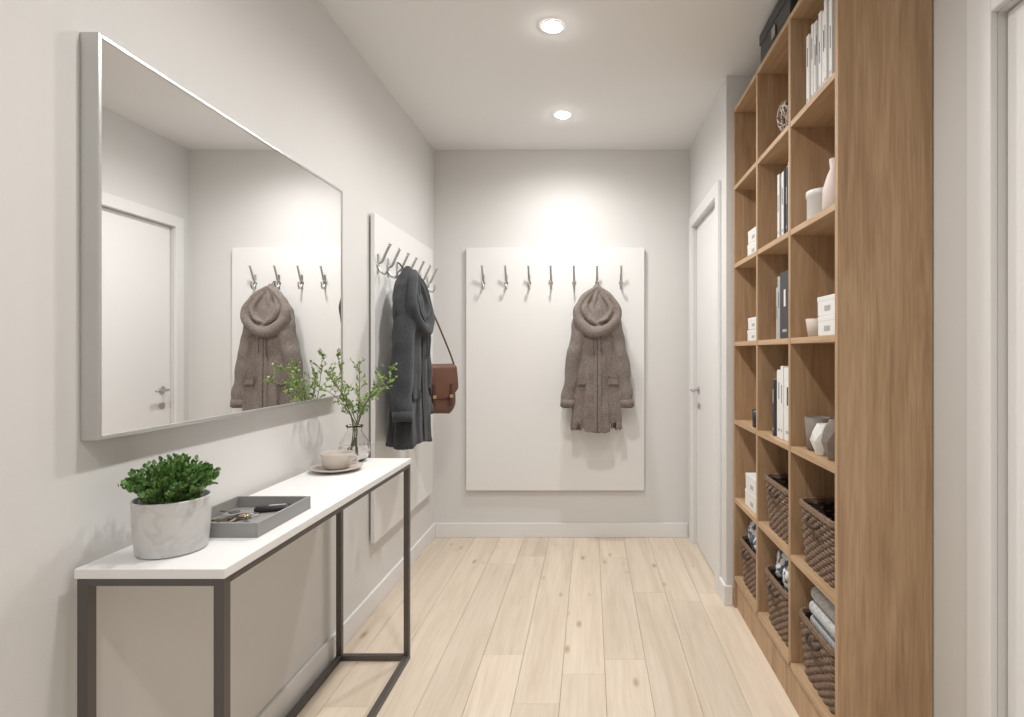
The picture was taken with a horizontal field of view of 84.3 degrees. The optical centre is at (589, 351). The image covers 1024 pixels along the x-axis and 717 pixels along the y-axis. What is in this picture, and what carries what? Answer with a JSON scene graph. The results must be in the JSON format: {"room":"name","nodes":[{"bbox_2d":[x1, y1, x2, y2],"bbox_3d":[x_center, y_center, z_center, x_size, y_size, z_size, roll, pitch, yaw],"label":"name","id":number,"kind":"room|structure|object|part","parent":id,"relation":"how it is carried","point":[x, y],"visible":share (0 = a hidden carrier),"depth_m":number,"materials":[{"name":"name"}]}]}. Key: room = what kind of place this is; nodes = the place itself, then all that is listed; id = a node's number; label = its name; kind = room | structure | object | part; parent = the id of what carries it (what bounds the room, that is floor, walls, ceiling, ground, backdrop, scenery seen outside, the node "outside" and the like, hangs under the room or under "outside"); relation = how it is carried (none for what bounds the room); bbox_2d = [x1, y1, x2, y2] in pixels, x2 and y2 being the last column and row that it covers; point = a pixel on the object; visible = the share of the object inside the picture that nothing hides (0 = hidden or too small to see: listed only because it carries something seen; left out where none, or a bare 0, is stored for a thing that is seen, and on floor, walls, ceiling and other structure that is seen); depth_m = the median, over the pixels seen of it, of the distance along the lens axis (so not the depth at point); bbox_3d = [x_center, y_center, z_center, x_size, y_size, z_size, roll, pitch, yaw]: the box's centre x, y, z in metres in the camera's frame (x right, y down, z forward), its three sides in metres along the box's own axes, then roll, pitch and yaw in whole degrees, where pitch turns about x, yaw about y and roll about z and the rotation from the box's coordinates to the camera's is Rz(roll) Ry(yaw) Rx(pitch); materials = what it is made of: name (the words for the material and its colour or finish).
{"room":"home entrance hallway","nodes":[
{"label":"home entrance hallway","id":0,"kind":"room"},
{"bbox_2d":[0,0,433,716],"bbox_3d":[-1.107,-0.058,0.989,0.120,2.596,5.778,0,0,0],"label":"wall","id":1,"kind":"structure","parent":0,"point":[285,71],"depth_m":1.37,"materials":[{"name":"paint"}]},
{"bbox_2d":[80,32,342,440],"bbox_3d":[-1.027,-0.237,1.717,0.038,0.839,1.138,0,0,0],"label":"wall mirror","id":2,"kind":"object","parent":1,"relation":"attached to","point":[211,257],"visible":0.94,"depth_m":1.40,"materials":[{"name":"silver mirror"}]},
{"bbox_2d":[257,523,435,716],"bbox_3d":[-1.040,1.192,0.929,0.014,0.095,5.658,0,0,0],"label":"baseboard","id":3,"kind":"structure","parent":1,"relation":"attached to","point":[286,699],"depth_m":2.26,"materials":[{"name":"paint"}]},
{"bbox_2d":[371,212,437,542],"bbox_3d":[-0.998,0.122,3.132,0.098,1.565,0.975,0,0,0],"label":"coat rack","id":4,"kind":"object","parent":1,"relation":"attached to","point":[390,245],"visible":0.59,"depth_m":2.81,"materials":[{"name":"wood"}]},
{"bbox_2d":[385,262,434,449],"bbox_3d":[-0.894,0.009,2.810,0.197,0.921,0.437,0,0,0],"label":"hooded jacket","id":5,"kind":"object","parent":4,"relation":"hanging from","point":[411,406],"visible":0.98,"depth_m":2.68,"materials":[{"name":"grey fabric"}]},
{"bbox_2d":[431,314,457,413],"bbox_3d":[-0.866,-0.031,3.187,0.233,0.770,0.182,0,0,-19],"label":"leather shoulder bag","id":6,"kind":"object","parent":4,"relation":"hanging from","point":[444,383],"visible":0.54,"depth_m":3.17,"materials":[{"name":"brown leather"}]},
{"bbox_2d":[296,537,798,716],"bbox_3d":[0.023,1.270,0.929,2.380,0.060,5.898,0,0,0],"label":"floor","id":7,"kind":"structure","parent":0,"point":[500,626],"depth_m":2.43,"materials":[{"name":"brown wood"}]},
{"bbox_2d":[74,458,410,716],"bbox_3d":[-0.873,0.835,1.690,0.298,0.810,1.161,0,0,0],"label":"console table","id":8,"kind":"object","parent":7,"relation":"on","point":[221,561],"visible":0.84,"depth_m":1.21,"materials":[{"name":"white paint"}]},
{"bbox_2d":[117,453,220,559],"bbox_3d":[-0.909,0.325,1.218,0.180,0.209,0.178,0,0,-44],"label":"potted plant","id":9,"kind":"object","parent":8,"relation":"on","point":[170,515],"visible":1,"depth_m":1.17,"materials":[{"name":"green plant"}]},
{"bbox_3d":[-0.908,0.371,1.218,0.143,0.116,0.143,0,0,0],"label":"pot","id":10,"kind":"part","parent":9,"relation":"part of","materials":[{"name":"stone"}]},
{"bbox_2d":[209,496,310,537],"bbox_3d":[-0.869,0.412,1.417,0.202,0.034,0.245,0,0,0],"label":"tray","id":11,"kind":"object","parent":8,"relation":"on","point":[257,526],"visible":0.75,"depth_m":1.43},
{"bbox_2d":[211,510,259,521],"bbox_3d":[-0.903,0.417,1.417,0.114,0.011,0.085,0,0,0],"label":"keys","id":12,"kind":"object","parent":11,"relation":"on","point":[241,515],"visible":0.99,"depth_m":1.42,"materials":[{"name":"metal"}]},
{"bbox_2d":[254,503,289,512],"bbox_3d":[-0.847,0.416,1.494,0.085,0.016,0.026,0,0,-20],"label":"key fob","id":13,"kind":"object","parent":11,"relation":"on","point":[274,507],"visible":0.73,"depth_m":1.48,"materials":[{"name":"black plastic"}]},
{"bbox_2d":[309,450,362,472],"bbox_3d":[-0.918,0.397,2.030,0.180,0.066,0.180,0,0,0],"label":"cup","id":14,"kind":"object","parent":8,"relation":"on","point":[333,461],"visible":1,"depth_m":2.00,"materials":[{"name":"white ceramic"}]},
{"bbox_2d":[314,348,397,461],"bbox_3d":[-0.915,0.206,2.155,0.330,0.447,0.202,0,0,-41],"label":"vase","id":15,"kind":"object","parent":8,"relation":"on","point":[355,440],"visible":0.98,"depth_m":2.17,"materials":[{"name":"green plant"}]},
{"bbox_2d":[733,0,931,716],"bbox_3d":[0.834,0.029,2.159,0.268,2.423,1.154,0,0,0],"label":"bookshelf","id":16,"kind":"object","parent":7,"relation":"on","point":[871,249],"visible":0.88,"depth_m":1.58,"materials":[{"name":"brown wood"}]},
{"bbox_2d":[740,535,755,598],"bbox_3d":[0.823,0.980,2.539,0.259,0.207,0.325,0,0,0],"label":"wicker basket","id":17,"kind":"object","parent":16,"relation":"on","point":[748,557],"visible":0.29,"depth_m":2.53,"materials":[{"name":"brown wicker"}]},
{"bbox_3d":[0.703,0.926,2.539,0.019,0.020,0.098,0,0,0],"label":"handle","id":18,"kind":"part","parent":17,"relation":"part of","materials":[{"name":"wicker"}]},
{"bbox_2d":[747,520,755,552],"bbox_3d":[0.819,0.888,2.543,0.190,0.310,0.261,0,0,0],"label":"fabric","id":19,"kind":"object","parent":17,"relation":"in","point":[751,529],"visible":0.05,"depth_m":2.58,"materials":[{"name":"multicoloured fabric"}]},
{"bbox_2d":[745,473,755,513],"bbox_3d":[0.800,0.632,2.491,0.162,0.149,0.222,0,0,0],"label":"storage boxes","id":20,"kind":"object","parent":16,"relation":"in","point":[750,490],"visible":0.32,"depth_m":2.51,"materials":[{"name":"white cardboard"}]},
{"bbox_2d":[747,226,755,255],"bbox_3d":[0.795,-0.487,2.471,0.152,0.119,0.182,0,0,0],"label":"storage boxes","id":21,"kind":"object","parent":16,"relation":"in","point":[751,247],"visible":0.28,"depth_m":2.49,"materials":[{"name":"white cardboard"}]},
{"bbox_2d":[747,317,755,340],"bbox_3d":[0.795,-0.102,2.471,0.152,0.104,0.182,0,0,0],"label":"storage boxes","id":22,"kind":"object","parent":16,"relation":"in","point":[751,332],"visible":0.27,"depth_m":2.49,"materials":[{"name":"white cardboard"}]},
{"bbox_2d":[752,409,755,426],"bbox_3d":[0.742,0.291,2.450,0.064,0.075,0.064,0,0,0],"label":"cup","id":23,"kind":"object","parent":16,"relation":"on","point":[753,410],"visible":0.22,"depth_m":2.44,"materials":[{"name":"black plastic"}]},
{"bbox_2d":[764,473,787,543],"bbox_3d":[0.823,0.602,2.159,0.259,0.207,0.325,0,0,0],"label":"wicker basket","id":24,"kind":"object","parent":16,"relation":"on","point":[777,483],"visible":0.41,"depth_m":2.16,"materials":[{"name":"brown wicker"}]},
{"bbox_3d":[0.703,0.548,2.159,0.019,0.020,0.098,0,0,0],"label":"handle","id":25,"kind":"part","parent":24,"relation":"part of","materials":[{"name":"wicker"}]},
{"bbox_2d":[764,565,787,646],"bbox_3d":[0.823,0.980,2.159,0.259,0.207,0.325,0,0,0],"label":"wicker basket","id":26,"kind":"object","parent":16,"relation":"on","point":[777,597],"visible":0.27,"depth_m":2.15,"materials":[{"name":"brown wicker"}]},
{"bbox_3d":[0.703,0.926,2.159,0.019,0.020,0.098,0,0,0],"label":"handle","id":27,"kind":"part","parent":26,"relation":"part of","materials":[{"name":"wicker"}]},
{"bbox_2d":[774,550,787,592],"bbox_3d":[0.823,0.902,2.160,0.192,0.285,0.266,0,0,0],"label":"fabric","id":28,"kind":"object","parent":26,"relation":"in","point":[781,566],"visible":0.06,"depth_m":2.19,"materials":[{"name":"multicoloured fabric"}]},
{"bbox_2d":[759,0,797,62],"bbox_3d":[0.815,-1.253,2.165,0.219,0.139,0.358,0,0,0],"label":"storage box","id":29,"kind":"object","parent":16,"relation":"on","point":[783,9],"visible":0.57,"depth_m":2.15,"materials":[{"name":"plastic"}]},
{"bbox_2d":[773,366,787,440],"bbox_3d":[0.820,0.191,2.116,0.201,0.275,0.192,0,0,0],"label":"books","id":30,"kind":"object","parent":16,"relation":"in","point":[780,385],"visible":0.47,"depth_m":2.11,"materials":[{"name":"white paper"}]},
{"bbox_2d":[776,270,787,338],"bbox_3d":[0.816,-0.175,2.104,0.189,0.250,0.149,0,0,0],"label":"books","id":31,"kind":"object","parent":16,"relation":"in","point":[782,289],"visible":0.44,"depth_m":2.10,"materials":[{"name":"white paper"}]},
{"bbox_2d":[777,166,787,237],"bbox_3d":[0.814,-0.560,2.092,0.189,0.265,0.145,0,0,0],"label":"books","id":32,"kind":"object","parent":16,"relation":"in","point":[782,179],"visible":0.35,"depth_m":2.11,"materials":[{"name":"white paper"}]},
{"bbox_2d":[777,99,787,131],"bbox_3d":[0.786,-0.869,2.100,0.162,0.125,0.163,0,0,0],"label":"decorative sphere","id":33,"kind":"object","parent":16,"relation":"on","point":[783,107],"visible":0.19,"depth_m":2.08,"materials":[{"name":"beige ceramic"}]},
{"bbox_2d":[805,318,817,336],"bbox_3d":[0.752,-0.080,1.855,0.072,0.060,0.072,0,0,0],"label":"cup","id":34,"kind":"object","parent":16,"relation":"on","point":[812,324],"visible":0.45,"depth_m":1.83,"materials":[{"name":"beige ceramic"}]},
{"bbox_2d":[806,187,822,219],"bbox_3d":[0.772,-0.482,1.865,0.100,0.109,0.100,0,0,0],"label":"ceramic canister","id":35,"kind":"object","parent":16,"relation":"on","point":[813,196],"visible":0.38,"depth_m":1.83,"materials":[{"name":"white ceramic"}]},
{"bbox_2d":[799,497,834,587],"bbox_3d":[0.823,0.602,1.779,0.259,0.207,0.325,0,0,0],"label":"wicker basket","id":36,"kind":"object","parent":16,"relation":"on","point":[817,513],"visible":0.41,"depth_m":1.78,"materials":[{"name":"brown wicker"}]},
{"bbox_3d":[0.703,0.548,1.779,0.019,0.020,0.098,0,0,0],"label":"handle","id":37,"kind":"part","parent":36,"relation":"part of","materials":[{"name":"wicker"}]},
{"bbox_2d":[799,606,834,713],"bbox_3d":[0.823,0.980,1.779,0.259,0.207,0.325,0,0,0],"label":"wicker basket","id":38,"kind":"object","parent":16,"relation":"on","point":[819,656],"visible":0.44,"depth_m":1.76,"materials":[{"name":"brown wicker"}]},
{"bbox_3d":[0.703,0.926,1.779,0.019,0.020,0.098,0,0,0],"label":"handle","id":39,"kind":"part","parent":38,"relation":"part of","materials":[{"name":"wicker"}]},
{"bbox_2d":[809,586,834,648],"bbox_3d":[0.823,0.879,1.784,0.174,0.190,0.250,0,0,0],"label":"folded towels","id":40,"kind":"object","parent":38,"relation":"in","point":[822,609],"visible":0.22,"depth_m":1.78,"materials":[{"name":"grey fabric"}]},
{"bbox_2d":[805,416,830,450],"bbox_3d":[0.765,0.273,1.880,0.084,0.110,0.084,0,0,0],"label":"cup","id":41,"kind":"object","parent":16,"relation":"in","point":[810,421],"visible":0.43,"depth_m":1.86,"materials":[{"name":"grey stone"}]},
{"bbox_2d":[810,423,826,455],"bbox_3d":[0.745,0.278,1.790,0.069,0.100,0.080,0,0,0],"label":"vase","id":42,"kind":"object","parent":16,"relation":"on","point":[817,432],"visible":0.58,"depth_m":1.77,"materials":[{"name":"white ceramic"}]},
{"bbox_2d":[806,0,834,103],"bbox_3d":[0.820,-0.946,1.770,0.200,0.280,0.199,0,0,0],"label":"books","id":43,"kind":"object","parent":16,"relation":"in","point":[820,44],"visible":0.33,"depth_m":1.76,"materials":[{"name":"white paper"}]},
{"bbox_2d":[817,294,834,335],"bbox_3d":[0.805,-0.112,1.708,0.172,0.124,0.157,0,0,0],"label":"storage boxes","id":44,"kind":"object","parent":16,"relation":"in","point":[826,304],"visible":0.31,"depth_m":1.71,"materials":[{"name":"white cardboard"}]},
{"bbox_2d":[821,418,834,460],"bbox_3d":[0.748,0.266,1.700,0.076,0.125,0.088,0,0,0],"label":"stone vase","id":45,"kind":"object","parent":16,"relation":"on","point":[828,437],"visible":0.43,"depth_m":1.68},
{"bbox_2d":[822,157,834,209],"bbox_3d":[0.745,-0.508,1.705,0.072,0.160,0.072,0,0,0],"label":"bottle vase","id":46,"kind":"object","parent":16,"relation":"on","point":[828,195],"visible":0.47,"depth_m":1.69,"materials":[{"name":"ceramic"}]},
{"bbox_2d":[319,0,777,149],"bbox_3d":[-0.037,-1.406,0.929,2.259,0.100,5.898,0,0,0],"label":"ceiling","id":47,"kind":"structure","parent":0,"point":[467,74],"depth_m":2.64,"materials":[{"name":"paint"}]},
{"bbox_2d":[540,19,563,33],"bbox_3d":[-0.157,-1.349,2.330,0.098,0.014,0.098,0,0,0],"label":"recessed light","id":48,"kind":"object","parent":47,"relation":"in","point":[552,26],"visible":1,"depth_m":2.32,"materials":[{"name":"white paint"}]},
{"bbox_2d":[554,111,570,118],"bbox_3d":[-0.157,-1.349,3.200,0.098,0.014,0.098,0,0,0],"label":"recessed light","id":49,"kind":"object","parent":47,"relation":"in","point":[560,114],"visible":1,"depth_m":3.18,"materials":[{"name":"white paint"}]},
{"bbox_2d":[434,150,689,536],"bbox_3d":[-0.188,-0.058,3.818,1.718,2.596,0.120,0,0,0],"label":"wall","id":50,"kind":"structure","parent":0,"point":[483,198],"depth_m":3.76,"materials":[{"name":"paint"}]},
{"bbox_2d":[466,248,643,489],"bbox_3d":[-0.232,0.114,3.709,1.187,1.617,0.098,0,0,0],"label":"coat rack","id":51,"kind":"object","parent":50,"relation":"attached to","point":[520,302],"visible":0.94,"depth_m":3.73,"materials":[{"name":"wood"}]},
{"bbox_2d":[560,281,633,432],"bbox_3d":[0.046,0.024,3.607,0.477,0.980,0.190,0,0,0],"label":"coat","id":52,"kind":"object","parent":51,"relation":"hanging from","point":[597,383],"visible":1,"depth_m":3.56,"materials":[{"name":"brown fabric"}]},
{"bbox_2d":[436,523,687,536],"bbox_3d":[-0.190,1.192,3.751,1.687,0.095,0.014,0,0,0],"label":"baseboard","id":53,"kind":"structure","parent":50,"relation":"attached to","point":[442,529],"depth_m":3.74,"materials":[{"name":"paint"}]},
{"bbox_2d":[690,76,752,585],"bbox_3d":[0.881,-0.058,3.315,0.422,2.596,1.126,0,0,0],"label":"wall","id":54,"kind":"structure","parent":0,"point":[711,152],"depth_m":2.81,"materials":[{"name":"white paint"}]},
{"bbox_2d":[689,180,720,594],"bbox_3d":[0.661,0.180,3.275,0.018,2.120,0.830,0,0,0],"label":"trim","id":55,"kind":"structure","parent":54,"relation":"attached to","point":[714,194],"depth_m":2.91,"materials":[{"name":"paint"}]},
{"bbox_2d":[697,207,714,573],"bbox_3d":[0.710,0.213,3.275,0.040,2.041,0.684,0,0,0],"label":"door","id":56,"kind":"structure","parent":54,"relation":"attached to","point":[706,228],"depth_m":3.35,"materials":[{"name":"white paint"}]},
{"bbox_2d":[690,386,699,408],"bbox_3d":[0.660,0.288,3.502,0.061,0.144,0.134,0,0,0],"label":"handle","id":57,"kind":"object","parent":56,"relation":"attached to","point":[698,387],"visible":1,"depth_m":3.53,"materials":[{"name":"metal"}]},
{"bbox_2d":[719,577,732,604],"bbox_3d":[0.677,1.192,2.798,0.043,0.095,0.120,0,0,0],"label":"baseboard","id":58,"kind":"structure","parent":54,"relation":"attached to","point":[725,591],"depth_m":2.74,"materials":[{"name":"paint"}]},
{"bbox_2d":[932,0,1022,716],"bbox_3d":[1.032,-0.058,0.426,0.120,2.596,4.652,0,0,0],"label":"wall","id":59,"kind":"structure","parent":0,"point":[949,17],"depth_m":1.49,"materials":[{"name":"paint"}]},
{"bbox_2d":[967,0,1010,716],"bbox_3d":[0.963,0.172,0.917,0.018,2.135,1.005,0,0,0],"label":"trim","id":60,"kind":"structure","parent":59,"relation":"attached to","point":[981,14],"depth_m":1.36,"materials":[{"name":"paint"}]},
{"bbox_2d":[1008,0,1023,716],"bbox_3d":[1.012,0.213,0.917,0.040,2.041,0.829,0,0,0],"label":"door","id":61,"kind":"structure","parent":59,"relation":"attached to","point":[1016,15],"depth_m":1.30,"materials":[{"name":"white paint"}]}
]}

